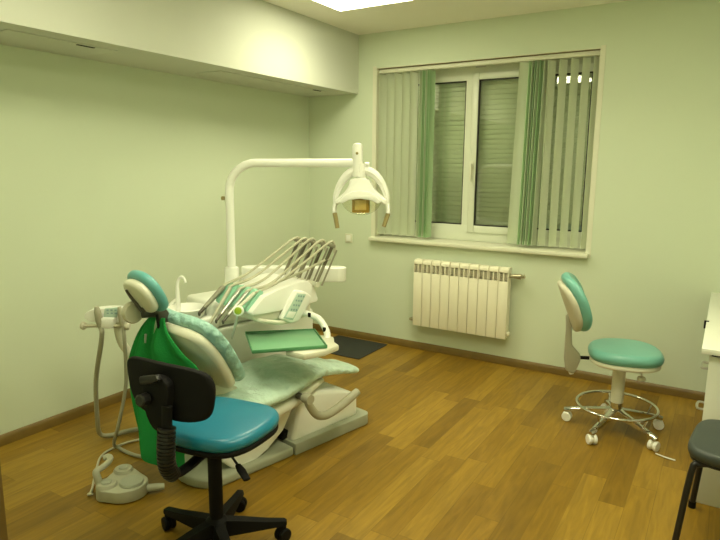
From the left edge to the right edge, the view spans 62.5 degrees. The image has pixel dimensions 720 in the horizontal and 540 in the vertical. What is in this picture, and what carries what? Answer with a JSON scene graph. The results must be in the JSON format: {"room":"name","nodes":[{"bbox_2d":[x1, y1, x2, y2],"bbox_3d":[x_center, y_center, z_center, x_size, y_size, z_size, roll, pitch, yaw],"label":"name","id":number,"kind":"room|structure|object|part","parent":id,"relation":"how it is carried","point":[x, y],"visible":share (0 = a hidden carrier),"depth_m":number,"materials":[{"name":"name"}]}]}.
{"room":"dental clinic","nodes":[
{"label":"dental clinic","id":0,"kind":"room"},
{"bbox_2d":[0,44,309,434],"bbox_3d":[-1.529,-0.463,3.894,0.120,2.625,4.450,6,12,31],"label":"wall","id":1,"kind":"structure","parent":0,"point":[108,171],"depth_m":3.72,"materials":[{"name":"green paint"}]},
{"bbox_2d":[0,29,117,55],"bbox_3d":[-1.595,-1.161,3.055,0.300,0.009,0.590,6,12,31],"label":"access hatch","id":2,"kind":"object","parent":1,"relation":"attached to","point":[6,35],"visible":1,"depth_m":3.03,"materials":[{"name":"paint"}]},
{"bbox_2d":[0,388,130,446],"bbox_3d":[-1.520,0.818,4.015,0.018,0.060,4.000,6,12,31],"label":"baseboard","id":3,"kind":"structure","parent":1,"relation":"attached to","point":[28,430],"depth_m":3.55,"materials":[{"name":"brown wood"}]},
{"bbox_2d":[0,0,358,96],"bbox_3d":[-1.286,-1.479,3.481,0.524,0.477,4.000,6,12,31],"label":"soffit","id":4,"kind":"object","parent":1,"relation":"attached to","point":[262,39],"depth_m":3.63,"materials":[{"name":"paint"}]},
{"bbox_2d":[195,70,325,92],"bbox_3d":[-0.694,-1.393,4.436,0.240,0.009,1.200,6,12,31],"label":"access hatch","id":5,"kind":"object","parent":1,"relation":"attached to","point":[220,74],"visible":1,"depth_m":4.33,"materials":[{"name":"paint"}]},
{"bbox_2d":[0,330,719,539],"bbox_3d":[-0.177,1.171,2.458,4.180,0.080,5.300,6,12,31],"label":"floor","id":6,"kind":"structure","parent":0,"point":[450,447],"depth_m":3.05,"materials":[{"name":"brown wood"}]},
{"bbox_2d":[87,439,163,503],"bbox_3d":[-1.181,0.939,3.085,0.368,0.143,0.787,-2,10,-13],"label":"foot pedal","id":7,"kind":"object","parent":6,"relation":"on","point":[126,484],"visible":0.94,"depth_m":2.77,"materials":[{"name":"beige plastic"}]},
{"bbox_3d":[-1.276,0.985,3.163,0.218,0.024,0.768,3,10,12],"label":"cord","id":8,"kind":"part","parent":7,"relation":"part of","materials":[{"name":"white plastic"}]},
{"bbox_2d":[127,356,290,539],"bbox_3d":[-0.600,0.719,2.367,0.554,0.836,0.581,5,11,22],"label":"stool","id":9,"kind":"object","parent":6,"relation":"on","point":[181,403],"visible":1,"depth_m":2.21,"materials":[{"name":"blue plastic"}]},
{"bbox_3d":[-0.760,0.456,2.110,0.048,0.051,0.073,5,11,22],"label":"tension knob","id":10,"kind":"part","parent":9,"relation":"part of","materials":[{"name":"black paint"}]},
{"bbox_3d":[-0.739,0.387,2.096,0.086,0.044,0.028,5,11,22],"label":"height lever","id":11,"kind":"part","parent":9,"relation":"part of","materials":[{"name":"black paint"}]},
{"bbox_3d":[-0.717,1.030,2.483,0.262,0.070,0.056,5,11,26],"label":"leg","id":12,"kind":"part","parent":9,"relation":"part of","materials":[{"name":"black plastic"}]},
{"bbox_3d":[-0.688,1.060,2.310,0.056,0.070,0.262,10,14,44],"label":"leg","id":13,"kind":"part","parent":9,"relation":"part of","materials":[{"name":"black plastic"}]},
{"bbox_3d":[-0.513,1.066,2.284,0.056,0.070,0.262,-5,11,-27],"label":"leg","id":14,"kind":"part","parent":9,"relation":"part of","materials":[{"name":"black plastic"}]},
{"bbox_3d":[-0.565,0.605,2.372,0.438,0.072,0.405,5,11,22],"label":"seat","id":15,"kind":"part","parent":9,"relation":"part of","materials":[{"name":"blue leather"}]},
{"bbox_3d":[-0.559,1.017,2.563,0.056,0.070,0.262,2,10,9],"label":"leg","id":16,"kind":"part","parent":9,"relation":"part of","materials":[{"name":"black plastic"}]},
{"bbox_3d":[-0.433,1.040,2.440,0.262,0.070,0.056,-1,10,-9],"label":"leg","id":17,"kind":"part","parent":9,"relation":"part of","materials":[{"name":"black plastic"}]},
{"bbox_2d":[168,266,312,363],"bbox_3d":[-0.746,0.440,3.682,0.323,0.932,0.983,10,14,43],"label":"dental unit","id":18,"kind":"object","parent":6,"relation":"on","point":[195,302],"visible":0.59,"depth_m":3.51,"materials":[{"name":"white plastic"}]},
{"bbox_2d":[80,305,130,358],"bbox_3d":[-1.258,0.339,3.251,0.262,0.371,0.498,2,10,10],"label":"console","id":19,"kind":"object","parent":18,"relation":"attached to","point":[109,319],"visible":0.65,"depth_m":3.04,"materials":[{"name":"white plastic"}]},
{"bbox_2d":[93,306,138,437],"bbox_3d":[-1.285,0.551,3.306,0.266,0.824,0.452,8,13,39],"label":"hose","id":20,"kind":"object","parent":19,"relation":"hanging from","point":[97,312],"visible":0.79,"depth_m":3.16,"materials":[{"name":"grey plastic"}]},
{"bbox_3d":[-1.162,0.375,3.278,0.121,0.294,0.415,4,11,22],"label":"support arm","id":21,"kind":"part","parent":19,"relation":"part of","materials":[{"name":"white plastic"}]},
{"bbox_2d":[112,306,140,457],"bbox_3d":[-1.111,0.580,3.156,0.417,0.826,0.202,-4,11,-24],"label":"hose","id":22,"kind":"object","parent":19,"relation":"attached to","point":[121,321],"visible":0.8,"depth_m":3.12,"materials":[{"name":"grey plastic"}]},
{"bbox_3d":[-1.040,0.141,3.359,0.131,0.226,0.031,2,10,7],"label":"water spout","id":23,"kind":"part","parent":18,"relation":"part of","materials":[{"name":"white plastic"}]},
{"bbox_2d":[168,303,205,317],"bbox_3d":[-0.971,0.243,3.329,0.216,0.077,0.216,10,14,43],"label":"bowl","id":24,"kind":"object","parent":18,"relation":"on","point":[192,309],"depth_m":3.36,"materials":[{"name":"white ceramic"}]},
{"bbox_2d":[216,239,345,359],"bbox_3d":[-0.450,0.112,3.275,0.704,0.532,0.800,1,10,2],"label":"console","id":25,"kind":"object","parent":18,"relation":"attached to","point":[288,301],"visible":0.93,"depth_m":3.23,"materials":[{"name":"white plastic"}]},
{"bbox_2d":[198,236,301,315],"bbox_3d":[-0.623,0.019,3.368,0.643,0.397,0.075,-6,12,-34],"label":"handpiece","id":26,"kind":"object","parent":25,"relation":"on","point":[220,289],"visible":0.91,"depth_m":3.34,"materials":[{"name":"metal"}]},
{"bbox_3d":[-0.802,0.147,3.269,0.029,0.114,0.151,8,12,36],"label":"handle","id":27,"kind":"part","parent":26,"relation":"part of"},
{"bbox_2d":[209,237,309,323],"bbox_3d":[-0.567,0.051,3.331,0.623,0.450,0.078,-6,12,-33],"label":"handpiece","id":28,"kind":"object","parent":25,"relation":"hanging from","point":[228,291],"visible":0.85,"depth_m":3.30,"materials":[{"name":"beige plastic"}]},
{"bbox_3d":[-0.750,0.174,3.234,0.022,0.151,0.139,7,12,33],"label":"handle","id":29,"kind":"part","parent":28,"relation":"part of","materials":[{"name":"beige plastic"}]},
{"bbox_2d":[215,237,316,322],"bbox_3d":[-0.519,0.041,3.268,0.629,0.413,0.080,-7,12,-36],"label":"handpiece","id":30,"kind":"object","parent":25,"relation":"on","point":[239,289],"visible":0.96,"depth_m":3.25,"materials":[{"name":"plastic"}]},
{"bbox_3d":[-0.689,0.170,3.167,0.024,0.121,0.150,6,12,31],"label":"handle","id":31,"kind":"part","parent":30,"relation":"part of","materials":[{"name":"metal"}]},
{"bbox_3d":[-0.455,0.274,3.164,0.227,0.062,0.061,-7,13,-38],"label":"grab handle","id":32,"kind":"part","parent":25,"relation":"part of","materials":[{"name":"white plastic"}]},
{"bbox_2d":[222,239,326,323],"bbox_3d":[-0.464,0.045,3.208,0.635,0.401,0.084,-6,12,-35],"label":"handpiece","id":33,"kind":"object","parent":25,"relation":"attached to","point":[247,291],"visible":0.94,"depth_m":3.22,"materials":[{"name":"plastic"}]},
{"bbox_3d":[-0.638,0.175,3.109,0.025,0.112,0.154,6,12,31],"label":"handle","id":34,"kind":"part","parent":33,"relation":"part of","materials":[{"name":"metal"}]},
{"bbox_2d":[231,240,335,338],"bbox_3d":[-0.395,0.100,3.173,0.596,0.494,0.070,-5,11,-29],"label":"syringe","id":35,"kind":"object","parent":25,"relation":"attached to","point":[238,310],"visible":1,"depth_m":3.13,"materials":[{"name":"white plastic"}]},
{"bbox_3d":[-0.623,0.209,3.033,0.038,0.038,0.018,0,10,-2],"label":"knob","id":36,"kind":"part","parent":35,"relation":"part of","materials":[{"name":"green plastic"}]},
{"bbox_3d":[-0.589,0.157,3.079,0.019,0.075,0.115,9,13,39],"label":"handle","id":37,"kind":"part","parent":35,"relation":"part of","materials":[{"name":"white plastic"}]},
{"bbox_2d":[245,329,326,353],"bbox_3d":[-0.395,0.366,3.117,0.383,0.020,0.351,-2,10,-15],"label":"tray","id":38,"kind":"object","parent":25,"relation":"on","point":[268,341],"visible":1,"depth_m":3.09,"materials":[{"name":"green plastic"}]},
{"bbox_3d":[-0.408,-0.065,3.494,0.119,0.235,0.013,-2,10,-16],"label":"whip rod","id":39,"kind":"part","parent":25,"relation":"part of","materials":[{"name":"grey metal"}]},
{"bbox_3d":[-0.400,0.021,3.601,0.633,0.085,0.100,0,10,0],"label":"swing arm","id":40,"kind":"part","parent":25,"relation":"part of","materials":[{"name":"white plastic"}]},
{"bbox_3d":[-0.353,0.197,3.230,0.206,0.173,0.037,-9,13,-43],"label":"control panel","id":41,"kind":"part","parent":25,"relation":"part of","materials":[{"name":"white plastic"}]},
{"bbox_3d":[-0.310,-0.049,3.395,0.115,0.239,0.013,-2,10,-15],"label":"whip rod","id":42,"kind":"part","parent":25,"relation":"part of","materials":[{"name":"grey metal"}]},
{"bbox_3d":[-0.282,-0.033,3.390,0.092,0.205,0.009,-3,10,-17],"label":"return rod","id":43,"kind":"part","parent":25,"relation":"part of","materials":[{"name":"grey metal"}]},
{"bbox_2d":[286,310,338,359],"bbox_3d":[-0.284,0.330,3.119,0.358,0.158,0.364,6,12,31],"label":"support arm","id":44,"kind":"object","parent":25,"relation":"on","point":[292,316],"depth_m":3.17,"materials":[{"name":"white plastic"}]},
{"bbox_3d":[-0.252,-0.039,3.338,0.117,0.238,0.015,-1,10,-6],"label":"whip rod","id":45,"kind":"part","parent":25,"relation":"part of","materials":[{"name":"grey metal"}]},
{"bbox_3d":[-0.198,-0.028,3.285,0.114,0.235,0.015,0,10,-4],"label":"whip rod","id":46,"kind":"part","parent":25,"relation":"part of","materials":[{"name":"grey metal"}]},
{"bbox_3d":[-0.224,-0.022,3.333,0.095,0.205,0.010,-1,10,-8],"label":"return rod","id":47,"kind":"part","parent":25,"relation":"part of","materials":[{"name":"grey metal"}]},
{"bbox_3d":[-0.170,-0.011,3.280,0.092,0.202,0.010,0,10,-5],"label":"return rod","id":48,"kind":"part","parent":25,"relation":"part of","materials":[{"name":"grey metal"}]},
{"bbox_2d":[221,143,389,267],"bbox_3d":[-0.328,-0.361,3.439,1.007,0.737,0.158,1,10,5],"label":"lamp","id":49,"kind":"object","parent":18,"relation":"attached to","point":[360,190],"visible":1,"depth_m":3.39,"materials":[{"name":"white plastic"}]},
{"bbox_3d":[-0.775,-0.221,3.558,0.049,0.413,0.049,6,12,31],"label":"post","id":50,"kind":"part","parent":49,"relation":"part of","materials":[{"name":"white plastic"}]},
{"bbox_3d":[-0.412,-0.529,3.450,0.777,0.236,0.049,2,10,8],"label":"arm","id":51,"kind":"part","parent":49,"relation":"part of","materials":[{"name":"white plastic"}]},
{"bbox_3d":[-0.144,-0.358,3.417,0.028,0.067,0.048,3,10,12],"label":"handle","id":52,"kind":"part","parent":49,"relation":"part of","materials":[{"name":"white plastic"}]},
{"bbox_3d":[0.159,-0.352,3.393,0.028,0.068,0.048,-2,10,-12],"label":"handle","id":53,"kind":"part","parent":49,"relation":"part of","materials":[{"name":"white plastic"}]},
{"bbox_2d":[121,270,367,488],"bbox_3d":[-0.519,0.464,3.140,0.598,1.074,1.384,10,14,43],"label":"dental chair","id":54,"kind":"object","parent":6,"relation":"on","point":[312,411],"visible":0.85,"depth_m":3.04,"materials":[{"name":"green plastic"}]},
{"bbox_3d":[-1.029,0.192,2.689,0.040,0.100,0.100,10,14,43],"label":"headrest knob","id":55,"kind":"part","parent":54,"relation":"part of","materials":[{"name":"beige plastic"}]},
{"bbox_2d":[127,270,168,310],"bbox_3d":[-0.956,0.093,2.674,0.256,0.192,0.123,10,14,43],"label":"cushion","id":56,"kind":"object","parent":54,"relation":"on","point":[148,295],"depth_m":2.59,"materials":[{"name":"teal leather"}]},
{"bbox_3d":[-0.907,0.238,2.668,0.013,0.077,0.024,4,10,17],"label":"release lever","id":57,"kind":"part","parent":54,"relation":"part of","materials":[{"name":"black plastic"}]},
{"bbox_2d":[129,317,198,466],"bbox_3d":[-0.899,0.587,2.728,0.433,0.757,0.078,5,11,26],"label":"cloth","id":58,"kind":"object","parent":54,"relation":"hanging from","point":[158,345],"visible":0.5,"depth_m":2.73,"materials":[{"name":"fabric"}]},
{"bbox_3d":[-0.980,0.576,2.770,0.251,0.752,0.072,5,11,23],"label":"panel","id":59,"kind":"part","parent":58,"relation":"part of","materials":[{"name":"green fabric"}]},
{"bbox_3d":[-0.829,0.597,2.693,0.273,0.750,0.066,6,11,29],"label":"panel","id":60,"kind":"part","parent":58,"relation":"part of","materials":[{"name":"green fabric"}]},
{"bbox_2d":[167,308,244,380],"bbox_3d":[-0.772,0.364,2.866,0.517,0.380,0.313,10,14,43],"label":"backrest cushion","id":61,"kind":"object","parent":54,"relation":"on","point":[201,342],"depth_m":2.66,"materials":[{"name":"teal leather"}]},
{"bbox_3d":[-0.684,0.985,3.116,0.370,0.052,0.569,10,14,43],"label":"plate","id":62,"kind":"part","parent":54,"relation":"part of","materials":[{"name":"grey plastic"}]},
{"bbox_3d":[-0.602,0.796,3.154,0.280,0.341,0.470,10,14,43],"label":"link arm","id":63,"kind":"part","parent":54,"relation":"part of","materials":[{"name":"white plastic"}]},
{"bbox_2d":[216,354,358,405],"bbox_3d":[-0.435,0.596,3.308,0.524,0.163,1.060,10,14,43],"label":"seat cushion","id":64,"kind":"object","parent":54,"relation":"on","point":[276,379],"depth_m":3.15,"materials":[{"name":"teal leather"}]},
{"bbox_3d":[-0.145,0.709,3.182,0.056,0.154,0.397,10,14,43],"label":"armrest","id":65,"kind":"part","parent":54,"relation":"part of","materials":[{"name":"grey plastic"}]},
{"bbox_2d":[331,335,387,358],"bbox_3d":[-0.104,0.662,5.134,0.520,0.007,0.480,6,12,31],"label":"floor mat","id":66,"kind":"object","parent":6,"relation":"on","point":[349,347],"visible":0.76,"depth_m":5.10,"materials":[{"name":"grey rubber"}]},
{"bbox_2d":[557,272,664,451],"bbox_3d":[1.471,0.490,3.490,0.628,0.935,0.594,6,12,31],"label":"stool","id":67,"kind":"object","parent":6,"relation":"on","point":[621,356],"visible":1,"depth_m":3.40,"materials":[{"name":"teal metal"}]},
{"bbox_3d":[1.263,0.434,3.526,0.098,0.363,0.044,3,10,16],"label":"stem","id":68,"kind":"part","parent":67,"relation":"part of","materials":[{"name":"grey plastic"}]},
{"bbox_3d":[1.386,0.837,3.604,0.281,0.090,0.052,6,12,31],"label":"leg","id":69,"kind":"part","parent":67,"relation":"part of","materials":[{"name":"silver metal"}]},
{"bbox_3d":[1.401,0.869,3.423,0.280,0.090,0.052,-8,13,-41],"label":"leg","id":70,"kind":"part","parent":67,"relation":"part of","materials":[{"name":"silver metal"}]},
{"bbox_3d":[1.552,0.827,3.673,0.052,0.090,0.280,3,10,12],"label":"leg","id":71,"kind":"part","parent":67,"relation":"part of","materials":[{"name":"silver metal"}]},
{"bbox_3d":[1.543,0.480,3.455,0.417,0.082,0.417,6,12,31],"label":"seat","id":72,"kind":"part","parent":67,"relation":"part of","materials":[{"name":"teal leather"}]},
{"bbox_3d":[1.579,0.877,3.384,0.052,0.090,0.280,-4,11,-23],"label":"leg","id":73,"kind":"part","parent":67,"relation":"part of","materials":[{"name":"silver metal"}]},
{"bbox_3d":[1.607,0.619,3.392,0.048,0.028,0.047,6,12,31],"label":"lever knob","id":74,"kind":"part","parent":67,"relation":"part of","materials":[{"name":"white plastic"}]},
{"bbox_3d":[1.672,0.851,3.538,0.280,0.090,0.052,0,10,-5],"label":"leg","id":75,"kind":"part","parent":67,"relation":"part of","materials":[{"name":"silver metal"}]},
{"bbox_2d":[672,419,719,539],"bbox_3d":[1.543,0.915,2.416,0.402,0.466,0.482,8,12,37],"label":"stool","id":76,"kind":"object","parent":6,"relation":"on","point":[704,442],"visible":1,"depth_m":2.36,"materials":[{"name":"grey leather"}]},
{"bbox_3d":[1.307,0.945,2.355,0.102,0.404,0.083,8,12,37],"label":"leg","id":77,"kind":"part","parent":76,"relation":"part of","materials":[{"name":"black paint"}]},
{"bbox_3d":[1.542,0.893,2.660,0.036,0.404,0.119,-3,10,-17],"label":"leg","id":78,"kind":"part","parent":76,"relation":"part of","materials":[{"name":"black paint"}]},
{"bbox_3d":[1.544,0.713,2.381,0.380,0.056,0.420,8,12,37],"label":"seat","id":79,"kind":"part","parent":76,"relation":"part of","materials":[{"name":"grey leather"}]},
{"bbox_2d":[695,292,719,507],"bbox_3d":[2.157,0.645,3.167,0.604,0.750,1.448,6,12,31],"label":"desk","id":80,"kind":"object","parent":6,"relation":"on","point":[709,486],"visible":0.77,"depth_m":2.73,"materials":[{"name":"white laminate"}]},
{"bbox_3d":[1.670,0.664,2.920,0.036,0.012,0.116,6,12,31],"label":"drawer handle","id":81,"kind":"part","parent":80,"relation":"part of","materials":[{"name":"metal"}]},
{"bbox_3d":[1.672,0.462,2.885,0.036,0.012,0.116,6,12,31],"label":"drawer handle","id":82,"kind":"part","parent":80,"relation":"part of","materials":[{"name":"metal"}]},
{"bbox_3d":[1.805,0.762,2.595,0.548,0.710,0.018,6,12,31],"label":"panel","id":83,"kind":"part","parent":80,"relation":"part of","materials":[{"name":"white laminate"}]},
{"bbox_2d":[263,0,630,34],"bbox_3d":[-0.050,-1.532,2.161,4.180,0.100,5.700,6,12,31],"label":"ceiling","id":84,"kind":"structure","parent":0,"point":[416,13],"depth_m":4.21,"materials":[{"name":"paint"}]},
{"bbox_2d":[311,0,413,11],"bbox_3d":[-0.046,-1.758,3.790,0.600,0.012,0.600,6,12,31],"label":"recessed light","id":85,"kind":"object","parent":84,"relation":"in","point":[338,5],"visible":1,"depth_m":3.99,"materials":[{"name":"white plastic"}]},
{"bbox_2d":[309,0,719,391],"bbox_3d":[1.263,-0.563,4.601,3.880,2.625,0.300,6,12,31],"label":"wall","id":86,"kind":"structure","parent":0,"point":[650,275],"depth_m":4.13,"materials":[{"name":"green paint"}]},
{"bbox_2d":[345,233,351,242],"bbox_3d":[-0.102,-0.285,5.316,0.076,0.080,0.014,6,12,31],"label":"wall switch","id":87,"kind":"object","parent":86,"relation":"attached to","point":[348,237],"visible":1,"depth_m":5.31,"materials":[{"name":"white plastic"}]},
{"bbox_2d":[409,258,525,339],"bbox_3d":[0.838,0.220,4.753,0.959,0.556,0.111,6,12,31],"label":"radiator","id":88,"kind":"object","parent":86,"relation":"attached to","point":[474,299],"visible":1,"depth_m":4.71,"materials":[{"name":"metal"}]},
{"bbox_2d":[368,235,588,258],"bbox_3d":[0.909,-0.201,4.792,1.817,0.032,0.255,6,12,31],"label":"windowsill","id":89,"kind":"structure","parent":86,"relation":"attached to","point":[539,250],"depth_m":4.66,"materials":[{"name":"beige paint"}]},
{"bbox_2d":[371,45,605,257],"bbox_3d":[0.933,-0.905,4.689,1.827,1.455,0.203,6,12,31],"label":"trim","id":90,"kind":"structure","parent":86,"relation":"attached to","point":[375,111],"depth_m":4.25,"materials":[{"name":"beige paint"}]},
{"bbox_2d":[386,56,599,249],"bbox_3d":[0.990,-0.930,4.779,1.767,1.413,0.125,6,12,31],"label":"window","id":91,"kind":"structure","parent":86,"relation":"in","point":[467,230],"depth_m":4.80,"materials":[{"name":"white plastic"}]},
{"bbox_3d":[0.899,-0.802,4.807,0.028,0.160,0.041,6,12,31],"label":"handle","id":92,"kind":"part","parent":91,"relation":"part of","materials":[{"name":"beige paint"}]},
{"bbox_2d":[377,49,599,248],"bbox_3d":[0.912,-0.917,4.652,1.753,1.384,0.089,6,12,31],"label":"vertical blind","id":93,"kind":"object","parent":91,"relation":"attached to","point":[398,91],"visible":0.98,"depth_m":4.48,"materials":[{"name":"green fabric"}]},
{"bbox_2d":[415,73,591,230],"bbox_3d":[1.034,-0.907,4.855,1.767,1.404,0.013,6,12,31],"label":"roller shutter","id":94,"kind":"object","parent":91,"relation":"attached to","point":[498,98],"visible":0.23,"depth_m":4.85,"materials":[{"name":"white plastic"}]},
{"bbox_3d":[1.312,-0.894,4.586,0.965,1.269,0.050,6,12,31],"label":"sash","id":95,"kind":"part","parent":91,"relation":"part of","materials":[{"name":"white plastic"}]},
{"bbox_2d":[313,323,704,400],"bbox_3d":[1.169,0.724,4.688,3.880,0.060,0.018,6,12,31],"label":"baseboard","id":96,"kind":"structure","parent":86,"relation":"attached to","point":[601,378],"depth_m":4.64,"materials":[{"name":"brown wood"}]},
{"bbox_3d":[-0.958,0.035,1.057,3.880,2.625,0.150,6,12,31],"label":"wall","id":97,"kind":"structure","parent":0,"visible":0},
{"bbox_2d":[0,466,7,539],"bbox_3d":[-0.188,0.373,0.623,1.095,2.120,0.165,6,12,31],"label":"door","id":98,"kind":"structure","parent":97,"relation":"in","point":[3,526],"depth_m":0.96,"materials":[{"name":"brown wood"}]}
]}

